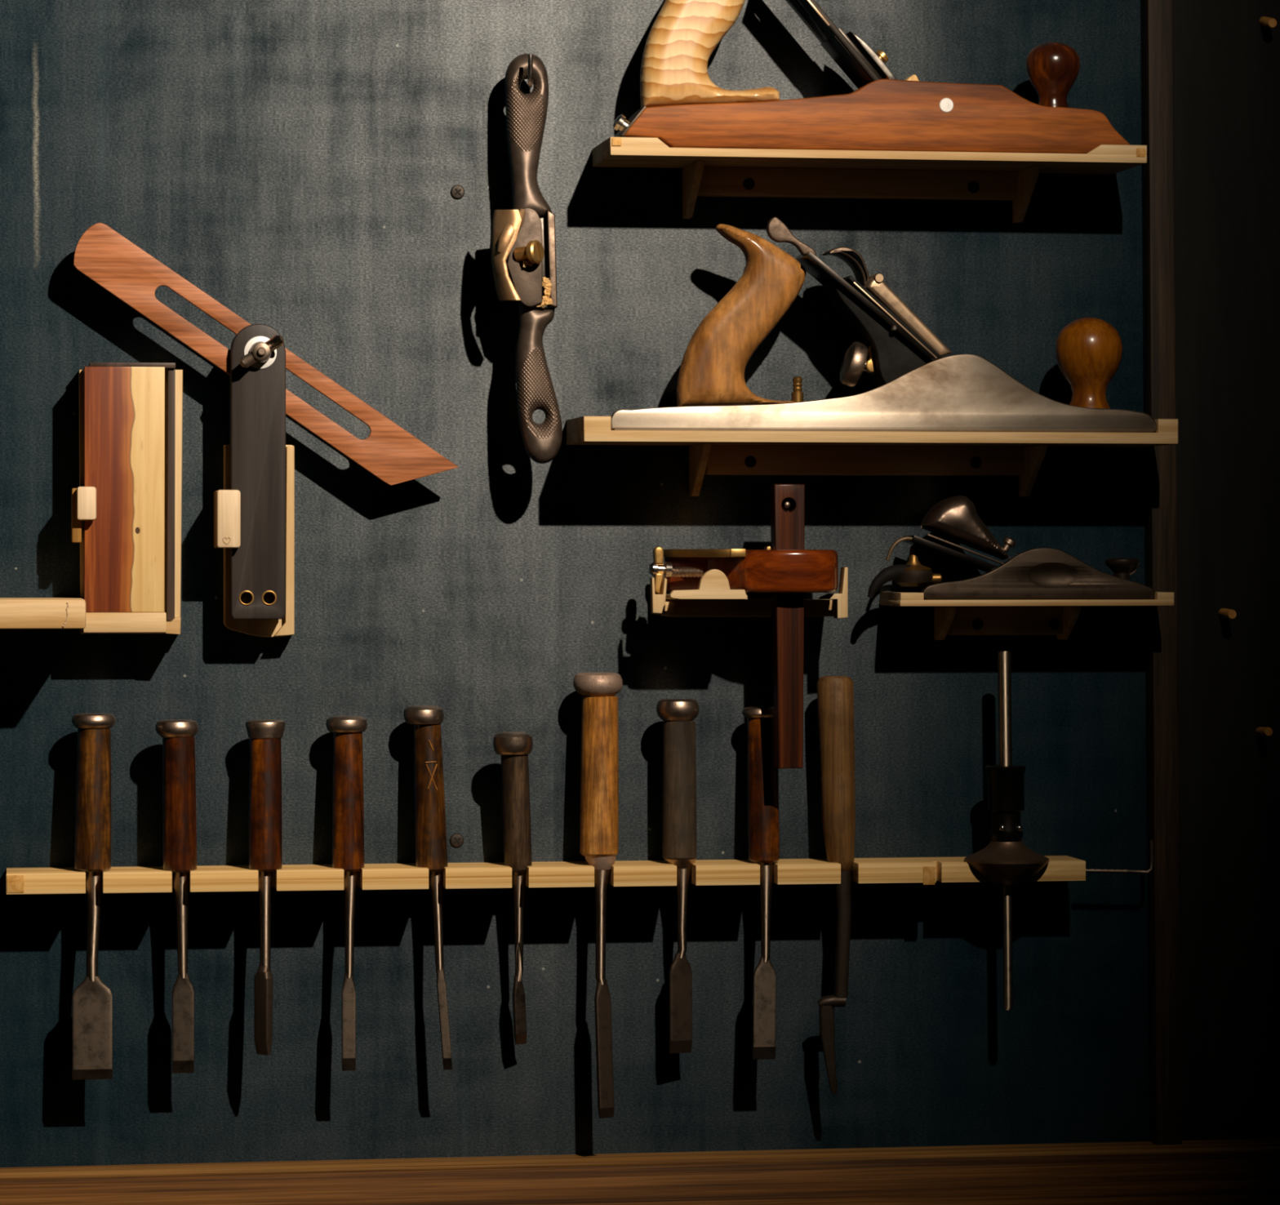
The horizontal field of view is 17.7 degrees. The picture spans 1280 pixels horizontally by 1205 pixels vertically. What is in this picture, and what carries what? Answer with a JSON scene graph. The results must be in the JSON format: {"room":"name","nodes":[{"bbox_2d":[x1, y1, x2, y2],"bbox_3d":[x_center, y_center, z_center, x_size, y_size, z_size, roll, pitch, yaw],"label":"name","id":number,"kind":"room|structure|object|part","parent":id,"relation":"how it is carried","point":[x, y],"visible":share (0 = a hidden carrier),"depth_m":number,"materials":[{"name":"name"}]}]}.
{"room":"woodworking shop","nodes":[
{"label":"woodworking shop","id":0,"kind":"room"},
{"bbox_2d":[0,0,1279,1167],"bbox_3d":[-0.035,-0.074,2.896,2.322,1.167,0.021,0,1,-9],"label":"wall","id":1,"kind":"structure","parent":0,"point":[333,175],"depth_m":2.89,"materials":[{"name":"blue paint"}]},
{"bbox_2d":[0,597,85,629],"bbox_3d":[-0.524,0.007,2.764,0.300,0.020,0.096,0,1,-9],"label":"shelf","id":2,"kind":"object","parent":1,"relation":"attached to","point":[15,613],"visible":1,"depth_m":2.74,"materials":[{"name":"brown wood"}]},
{"bbox_2d":[71,369,182,634],"bbox_3d":[-0.349,-0.069,2.810,0.076,0.181,0.058,0,1,-9],"label":"holder","id":3,"kind":"object","parent":1,"relation":"attached to","point":[83,499],"visible":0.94,"depth_m":2.81,"materials":[{"name":"brown wood"}]},
{"bbox_3d":[-0.383,-0.059,2.800,0.006,0.037,0.028,0,1,-9],"label":"block post","id":4,"kind":"part","parent":3,"relation":"part of","materials":[{"name":"brown wood"}]},
{"bbox_2d":[83,362,175,621],"bbox_3d":[-0.348,-0.075,2.806,0.062,0.176,0.026,0,1,-9],"label":"wooden block","id":5,"kind":"object","parent":3,"relation":"in","point":[124,402],"visible":0.96,"depth_m":2.79,"materials":[{"name":"brown wood"}]},
{"bbox_2d":[213,444,294,637],"bbox_3d":[-0.264,-0.042,2.824,0.055,0.132,0.056,0,1,-9],"label":"holder","id":6,"kind":"object","parent":1,"relation":"attached to","point":[227,502],"visible":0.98,"depth_m":2.83,"materials":[{"name":"brown wood"}]},
{"bbox_3d":[-0.286,-0.057,2.817,0.008,0.039,0.029,0,1,-9],"label":"block post","id":7,"kind":"part","parent":6,"relation":"part of","materials":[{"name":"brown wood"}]},
{"bbox_2d":[73,222,458,619],"bbox_3d":[-0.253,-0.123,2.810,0.263,0.269,0.039,0,1,-9],"label":"sliding bevel","id":8,"kind":"object","parent":6,"relation":"in","point":[257,360],"visible":1,"depth_m":2.81,"materials":[{"name":"brown wood"}]},
{"bbox_2d":[244,336,276,368],"bbox_3d":[-0.259,-0.170,2.806,0.022,0.022,0.002,0,1,-9],"label":"washer","id":9,"kind":"object","parent":8,"relation":"in","point":[260,352],"depth_m":2.80,"materials":[{"name":"silver metal"}]},
{"bbox_3d":[-0.255,-0.169,2.818,0.263,0.178,0.005,0,1,-9],"label":"blade","id":10,"kind":"part","parent":8,"relation":"part of","materials":[{"name":"brown wood"}]},
{"bbox_2d":[527,54,533,88],"bbox_3d":[-0.076,-0.365,2.848,0.004,0.020,0.060,0,1,-2],"label":"nail","id":11,"kind":"object","parent":1,"relation":"attached to","point":[530,83],"visible":1,"depth_m":2.82,"materials":[{"name":"metal"}]},
{"bbox_2d":[491,53,562,463],"bbox_3d":[-0.079,-0.237,2.829,0.048,0.284,0.057,0,1,-9],"label":"spokeshave","id":12,"kind":"object","parent":11,"relation":"hanging from","point":[524,267],"visible":0.99,"depth_m":2.82,"materials":[{"name":"metal"}]},
{"bbox_3d":[-0.079,-0.237,2.834,0.036,0.068,0.013,0,1,-9],"label":"bed plate","id":13,"kind":"part","parent":12,"relation":"part of","materials":[{"name":"metal"}]},
{"bbox_3d":[-0.077,-0.322,2.842,0.032,0.115,0.031,0,1,-9],"label":"handle","id":14,"kind":"part","parent":12,"relation":"part of","materials":[{"name":"metal"}]},
{"bbox_3d":[-0.070,-0.152,2.826,0.032,0.114,0.030,0,1,-9],"label":"handle","id":15,"kind":"part","parent":12,"relation":"part of","materials":[{"name":"metal"}]},
{"bbox_2d":[6,840,1154,894],"bbox_3d":[-0.034,0.183,2.865,0.804,0.028,0.052,0,1,-9],"label":"rack","id":16,"kind":"object","parent":1,"relation":"attached to","point":[925,870],"visible":0.89,"depth_m":2.84,"materials":[{"name":"brown wood"}]},
{"bbox_2d":[71,712,115,1079],"bbox_3d":[-0.372,0.200,2.808,0.030,0.248,0.032,0,1,-9],"label":"chisel","id":17,"kind":"object","parent":16,"relation":"in","point":[92,999],"visible":1,"depth_m":2.80,"materials":[{"name":"brown wood"}]},
{"bbox_3d":[-0.372,0.289,2.801,0.027,0.070,0.008,0,1,-9],"label":"blade","id":18,"kind":"part","parent":17,"relation":"part of","materials":[{"name":"metal"}]},
{"bbox_3d":[-0.372,0.134,2.805,0.025,0.097,0.028,0,1,-9],"label":"handle","id":19,"kind":"part","parent":17,"relation":"part of","materials":[{"name":"brown wood"}]},
{"bbox_2d":[155,719,198,1073],"bbox_3d":[-0.316,0.201,2.812,0.029,0.241,0.029,0,1,-9],"label":"chisel","id":20,"kind":"object","parent":16,"relation":"in","point":[179,756],"visible":1,"depth_m":2.80,"materials":[{"name":"brown wood"}]},
{"bbox_3d":[-0.314,0.137,2.811,0.023,0.093,0.023,0,1,-9],"label":"handle","id":21,"kind":"part","parent":20,"relation":"part of","materials":[{"name":"brown wood"}]},
{"bbox_3d":[-0.312,0.287,2.813,0.015,0.069,0.005,0,1,-9],"label":"blade","id":22,"kind":"part","parent":20,"relation":"part of","materials":[{"name":"metal"}]},
{"bbox_2d":[245,719,285,1055],"bbox_3d":[-0.257,0.194,2.824,0.029,0.228,0.033,0,1,28],"label":"chisel","id":23,"kind":"object","parent":16,"relation":"in","point":[265,735],"visible":1,"depth_m":2.81,"materials":[{"name":"brown wood"}]},
{"bbox_3d":[-0.257,0.277,2.814,0.016,0.062,0.010,1,1,43],"label":"blade","id":24,"kind":"part","parent":23,"relation":"part of","materials":[{"name":"metal"}]},
{"bbox_3d":[-0.257,0.138,2.822,0.023,0.091,0.029,0,1,-9],"label":"handle","id":25,"kind":"part","parent":23,"relation":"part of","materials":[{"name":"brown wood"}]},
{"bbox_2d":[325,715,367,1071],"bbox_3d":[-0.202,0.200,2.836,0.029,0.242,0.034,0,1,-9],"label":"chisel","id":26,"kind":"object","parent":16,"relation":"in","point":[348,793],"visible":1,"depth_m":2.83,"materials":[{"name":"brown wood"}]},
{"bbox_3d":[-0.201,0.136,2.834,0.022,0.096,0.028,0,1,-9],"label":"handle","id":27,"kind":"part","parent":26,"relation":"part of","materials":[{"name":"brown wood"}]},
{"bbox_3d":[-0.200,0.287,2.825,0.010,0.067,0.009,0,1,-9],"label":"blade","id":28,"kind":"part","parent":26,"relation":"part of","materials":[{"name":"metal"}]},
{"bbox_2d":[403,705,452,1069],"bbox_3d":[-0.147,0.197,2.846,0.032,0.250,0.033,0,1,-9],"label":"chisel","id":29,"kind":"object","parent":16,"relation":"in","point":[430,825],"visible":1,"depth_m":2.83,"materials":[{"name":"brown wood"}]},
{"bbox_3d":[-0.144,0.134,2.843,0.023,0.102,0.028,0,1,-9],"label":"handle","id":30,"kind":"part","parent":29,"relation":"part of","materials":[{"name":"brown wood"}]},
{"bbox_3d":[-0.135,0.286,2.836,0.012,0.072,0.007,0,1,27],"label":"blade","id":31,"kind":"part","parent":29,"relation":"part of","materials":[{"name":"metal"}]},
{"bbox_2d":[493,731,533,1044],"bbox_3d":[-0.088,0.198,2.847,0.028,0.218,0.037,0,1,-9],"label":"chisel","id":32,"kind":"object","parent":16,"relation":"in","point":[514,748],"visible":1,"depth_m":2.84,"materials":[{"name":"brown wood"}]},
{"bbox_3d":[-0.085,0.145,2.847,0.019,0.083,0.027,0,1,17],"label":"handle","id":33,"kind":"part","parent":32,"relation":"part of","materials":[{"name":"brown wood"}]},
{"bbox_3d":[-0.083,0.283,2.862,0.013,0.048,0.007,0,1,-34],"label":"blade","id":34,"kind":"part","parent":32,"relation":"part of","materials":[{"name":"metal"}]},
{"bbox_3d":[-0.061,0.189,2.861,0.749,0.014,0.051,0,1,-9],"label":"notched rail","id":35,"kind":"part","parent":16,"relation":"part of","materials":[{"name":"brown wood"}]},
{"bbox_2d":[573,672,622,1118],"bbox_3d":[-0.029,0.203,2.861,0.034,0.308,0.036,0,1,-9],"label":"chisel","id":36,"kind":"object","parent":16,"relation":"in","point":[599,767],"visible":1,"depth_m":2.85,"materials":[{"name":"orange wood"}]},
{"bbox_3d":[-0.028,0.120,2.857,0.027,0.111,0.031,0,1,-9],"label":"handle","id":37,"kind":"part","parent":36,"relation":"part of","materials":[{"name":"orange wood"}]},
{"bbox_3d":[-0.025,0.309,2.852,0.013,0.096,0.009,0,1,-31],"label":"blade","id":38,"kind":"part","parent":36,"relation":"part of","materials":[{"name":"metal"}]},
{"bbox_2d":[656,698,699,1053],"bbox_3d":[0.026,0.191,2.867,0.030,0.247,0.030,0,1,-9],"label":"chisel","id":39,"kind":"object","parent":16,"relation":"in","point":[677,715],"visible":1,"depth_m":2.86,"materials":[{"name":"brown wood"}]},
{"bbox_3d":[0.028,0.130,2.868,0.024,0.097,0.025,0,1,-9],"label":"handle","id":40,"kind":"part","parent":39,"relation":"part of","materials":[{"name":"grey wood"}]},
{"bbox_3d":[0.029,0.279,2.874,0.018,0.070,0.007,0,1,-23],"label":"blade","id":41,"kind":"part","parent":39,"relation":"part of","materials":[{"name":"metal"}]},
{"bbox_2d":[742,706,779,1059],"bbox_3d":[0.085,0.196,2.879,0.026,0.244,0.035,0,1,-9],"label":"chisel","id":42,"kind":"object","parent":16,"relation":"in","point":[763,830],"visible":0.94,"depth_m":2.87,"materials":[{"name":"brown wood"}]},
{"bbox_3d":[0.086,0.130,2.878,0.022,0.101,0.030,0,1,-9],"label":"handle","id":43,"kind":"part","parent":42,"relation":"part of","materials":[{"name":"brown wood"}]},
{"bbox_3d":[0.086,0.282,2.868,0.017,0.071,0.010,0,1,-9],"label":"blade","id":44,"kind":"part","parent":42,"relation":"part of","materials":[{"name":"metal"}]},
{"bbox_2d":[817,675,855,1093],"bbox_3d":[0.137,0.197,2.886,0.028,0.292,0.028,0,1,-9],"label":"chisel","id":45,"kind":"object","parent":16,"relation":"in","point":[835,694],"visible":1,"depth_m":2.88,"materials":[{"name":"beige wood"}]},
{"bbox_3d":[0.132,0.312,2.881,0.013,0.063,0.007,0,1,-9],"label":"blade","id":46,"kind":"part","parent":45,"relation":"part of","materials":[{"name":"metal"}]},
{"bbox_3d":[0.137,0.120,2.885,0.026,0.137,0.028,0,1,-9],"label":"handle","id":47,"kind":"part","parent":45,"relation":"part of","materials":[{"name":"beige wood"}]},
{"bbox_2d":[964,651,1048,1009],"bbox_3d":[0.257,0.160,2.889,0.059,0.252,0.059,0,1,-9],"label":"drill","id":48,"kind":"object","parent":16,"relation":"attached to","point":[1006,861],"visible":1,"depth_m":2.88,"materials":[{"name":"metal"}]},
{"bbox_3d":[0.256,0.160,2.889,0.011,0.252,0.010,0,1,-9],"label":"rod","id":49,"kind":"part","parent":48,"relation":"part of","materials":[{"name":"silver metal"}]},
{"bbox_2d":[0,1138,1279,1204],"bbox_3d":[-0.030,0.464,2.875,2.322,0.152,0.040,0,1,-9],"label":"trim","id":50,"kind":"structure","parent":1,"relation":"attached to","point":[1246,1171],"depth_m":2.87,"materials":[{"name":"brown wood"}]},
{"bbox_2d":[649,567,848,618],"bbox_3d":[0.071,-0.007,2.860,0.136,0.035,0.090,0,1,-9],"label":"holder","id":51,"kind":"object","parent":1,"relation":"attached to","point":[713,597],"visible":1,"depth_m":2.84,"materials":[{"name":"brown wood"}]},
{"bbox_3d":[0.013,-0.005,2.829,0.011,0.025,0.010,0,1,-9],"label":"fork post","id":52,"kind":"part","parent":51,"relation":"part of","materials":[{"name":"brown wood"}]},
{"bbox_3d":[0.016,0.004,2.849,0.011,0.009,0.034,0,1,-9],"label":"fork arm","id":53,"kind":"part","parent":51,"relation":"part of","materials":[{"name":"brown wood"}]},
{"bbox_3d":[0.043,-0.004,2.859,0.050,0.003,0.083,0,1,-9],"label":"stop rail","id":54,"kind":"part","parent":51,"relation":"part of","materials":[{"name":"brown wood"}]},
{"bbox_2d":[648,484,838,768],"bbox_3d":[0.071,0.016,2.844,0.130,0.196,0.068,0,1,-9],"label":"gauge","id":55,"kind":"object","parent":51,"relation":"attached to","point":[784,569],"visible":0.95,"depth_m":2.83,"materials":[{"name":"brown wood"}]},
{"bbox_3d":[0.043,-0.034,2.841,0.048,0.006,0.047,0,1,-9],"label":"wear plate","id":56,"kind":"part","parent":55,"relation":"part of","materials":[{"name":"gold metal"}]},
{"bbox_3d":[0.076,0.004,2.883,0.118,0.012,0.046,0,1,-9],"label":"board","id":57,"kind":"part","parent":51,"relation":"part of","materials":[{"name":"brown wood"}]},
{"bbox_3d":[0.133,-0.007,2.845,0.019,0.035,0.014,0,1,-9],"label":"post","id":58,"kind":"part","parent":51,"relation":"part of","materials":[{"name":"brown wood"}]},
{"bbox_2d":[592,137,1146,222],"bbox_3d":[0.159,-0.293,2.871,0.376,0.048,0.087,0,1,-9],"label":"shelf","id":59,"kind":"object","parent":1,"relation":"attached to","point":[706,171],"visible":1,"depth_m":2.88,"materials":[{"name":"brown wood"}]},
{"bbox_2d":[613,0,1130,153],"bbox_3d":[0.158,-0.404,2.859,0.362,0.186,0.061,0,1,-9],"label":"plane","id":60,"kind":"object","parent":59,"relation":"on","point":[682,107],"visible":0.99,"depth_m":2.83,"materials":[{"name":"brown wood"}]},
{"bbox_3d":[-0.009,-0.328,2.834,0.018,0.021,0.058,0,1,-9],"label":"toe plate","id":61,"kind":"part","parent":60,"relation":"part of","materials":[{"name":"metal"}]},
{"bbox_3d":[0.048,-0.418,2.842,0.098,0.157,0.032,0,1,-9],"label":"handle","id":62,"kind":"part","parent":60,"relation":"part of","materials":[{"name":"brown wood"}]},
{"bbox_3d":[0.289,-0.367,2.881,0.038,0.049,0.038,0,1,-9],"label":"knob","id":63,"kind":"part","parent":60,"relation":"part of","materials":[{"name":"brown wood"}]},
{"bbox_2d":[566,416,1177,497],"bbox_3d":[0.161,-0.101,2.873,0.417,0.053,0.088,0,1,-9],"label":"shelf","id":64,"kind":"object","parent":1,"relation":"attached to","point":[1020,454],"visible":0.99,"depth_m":2.88,"materials":[{"name":"brown wood"}]},
{"bbox_2d":[610,217,1156,432],"bbox_3d":[0.173,-0.192,2.864,0.401,0.148,0.062,0,1,-9],"label":"plane","id":65,"kind":"object","parent":64,"relation":"on","point":[917,388],"visible":1,"depth_m":2.84,"materials":[{"name":"metal"}]},
{"bbox_3d":[0.070,-0.198,2.846,0.091,0.127,0.027,0,1,-9],"label":"handle","id":66,"kind":"part","parent":65,"relation":"part of","materials":[{"name":"brown wood"}]},
{"bbox_3d":[0.105,-0.251,2.851,0.034,0.030,0.008,0,1,-9],"label":"lateral lever","id":67,"kind":"part","parent":65,"relation":"part of","materials":[{"name":"metal"}]},
{"bbox_3d":[0.142,-0.233,2.858,0.029,0.027,0.026,0,1,-9],"label":"cam lever","id":68,"kind":"part","parent":65,"relation":"part of","materials":[{"name":"metal"}]},
{"bbox_3d":[0.160,-0.169,2.860,0.009,0.019,0.010,0,1,-9],"label":"yoke lever","id":69,"kind":"part","parent":65,"relation":"part of","materials":[{"name":"gold metal"}]},
{"bbox_3d":[0.314,-0.168,2.885,0.047,0.064,0.047,0,1,-9],"label":"knob","id":70,"kind":"part","parent":65,"relation":"part of","materials":[{"name":"brown wood"}]},
{"bbox_2d":[880,591,1173,639],"bbox_3d":[0.272,0.010,2.902,0.196,0.034,0.068,0,1,-9],"label":"shelf","id":71,"kind":"object","parent":1,"relation":"attached to","point":[1059,617],"visible":0.94,"depth_m":2.91,"materials":[{"name":"brown wood"}]},
{"bbox_2d":[867,495,1155,599],"bbox_3d":[0.264,-0.038,2.894,0.215,0.073,0.042,0,1,-9],"label":"plane","id":72,"kind":"object","parent":71,"relation":"on","point":[1037,573],"visible":0.96,"depth_m":2.87,"materials":[{"name":"brown metal"}]},
{"bbox_3d":[0.178,-0.015,2.876,0.038,0.024,0.010,0,1,-9],"label":"adjuster lever","id":73,"kind":"part","parent":72,"relation":"part of","materials":[{"name":"black metal"}]},
{"bbox_3d":[0.191,-0.031,2.881,0.026,0.018,0.026,0,1,-9],"label":"adjuster knob","id":74,"kind":"part","parent":72,"relation":"part of","materials":[{"name":"gold metal"}]},
{"bbox_3d":[0.211,-0.034,2.874,0.081,0.024,0.006,0,1,-9],"label":"lateral lever","id":75,"kind":"part","parent":72,"relation":"part of","materials":[{"name":"black metal"}]},
{"bbox_3d":[0.339,-0.024,2.904,0.024,0.015,0.024,0,1,-9],"label":"knob","id":76,"kind":"part","parent":72,"relation":"part of","materials":[{"name":"metal"}]},
{"bbox_3d":[0.347,-0.024,2.905,0.011,0.010,0.003,0,1,-9],"label":"throat lever","id":77,"kind":"part","parent":72,"relation":"part of","materials":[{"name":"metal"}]},
{"bbox_2d":[1140,0,1182,1145],"bbox_3d":[0.372,-0.094,2.941,0.028,0.964,0.020,0,1,-9],"label":"trim","id":78,"kind":"structure","parent":1,"relation":"attached to","point":[1157,17],"depth_m":2.93,"materials":[{"name":"brown wood"}]},
{"bbox_2d":[1218,608,1236,619],"bbox_3d":[0.421,0.008,2.950,0.007,0.008,0.024,0,1,-9],"label":"peg","id":79,"kind":"object","parent":1,"relation":"attached to","point":[1226,613],"visible":1,"depth_m":2.94,"materials":[{"name":"brown wood"}]},
{"bbox_2d":[1255,727,1272,736],"bbox_3d":[0.448,0.093,2.955,0.007,0.008,0.024,0,1,-9],"label":"peg","id":80,"kind":"object","parent":1,"relation":"attached to","point":[1260,731],"visible":1,"depth_m":2.95,"materials":[{"name":"brown wood"}]},
{"bbox_2d":[1259,16,1276,27],"bbox_3d":[0.450,-0.415,2.949,0.007,0.011,0.025,0,1,-9],"label":"peg","id":81,"kind":"object","parent":1,"relation":"attached to","point":[1264,21],"visible":1,"depth_m":2.94,"materials":[{"name":"brown wood"}]}
]}

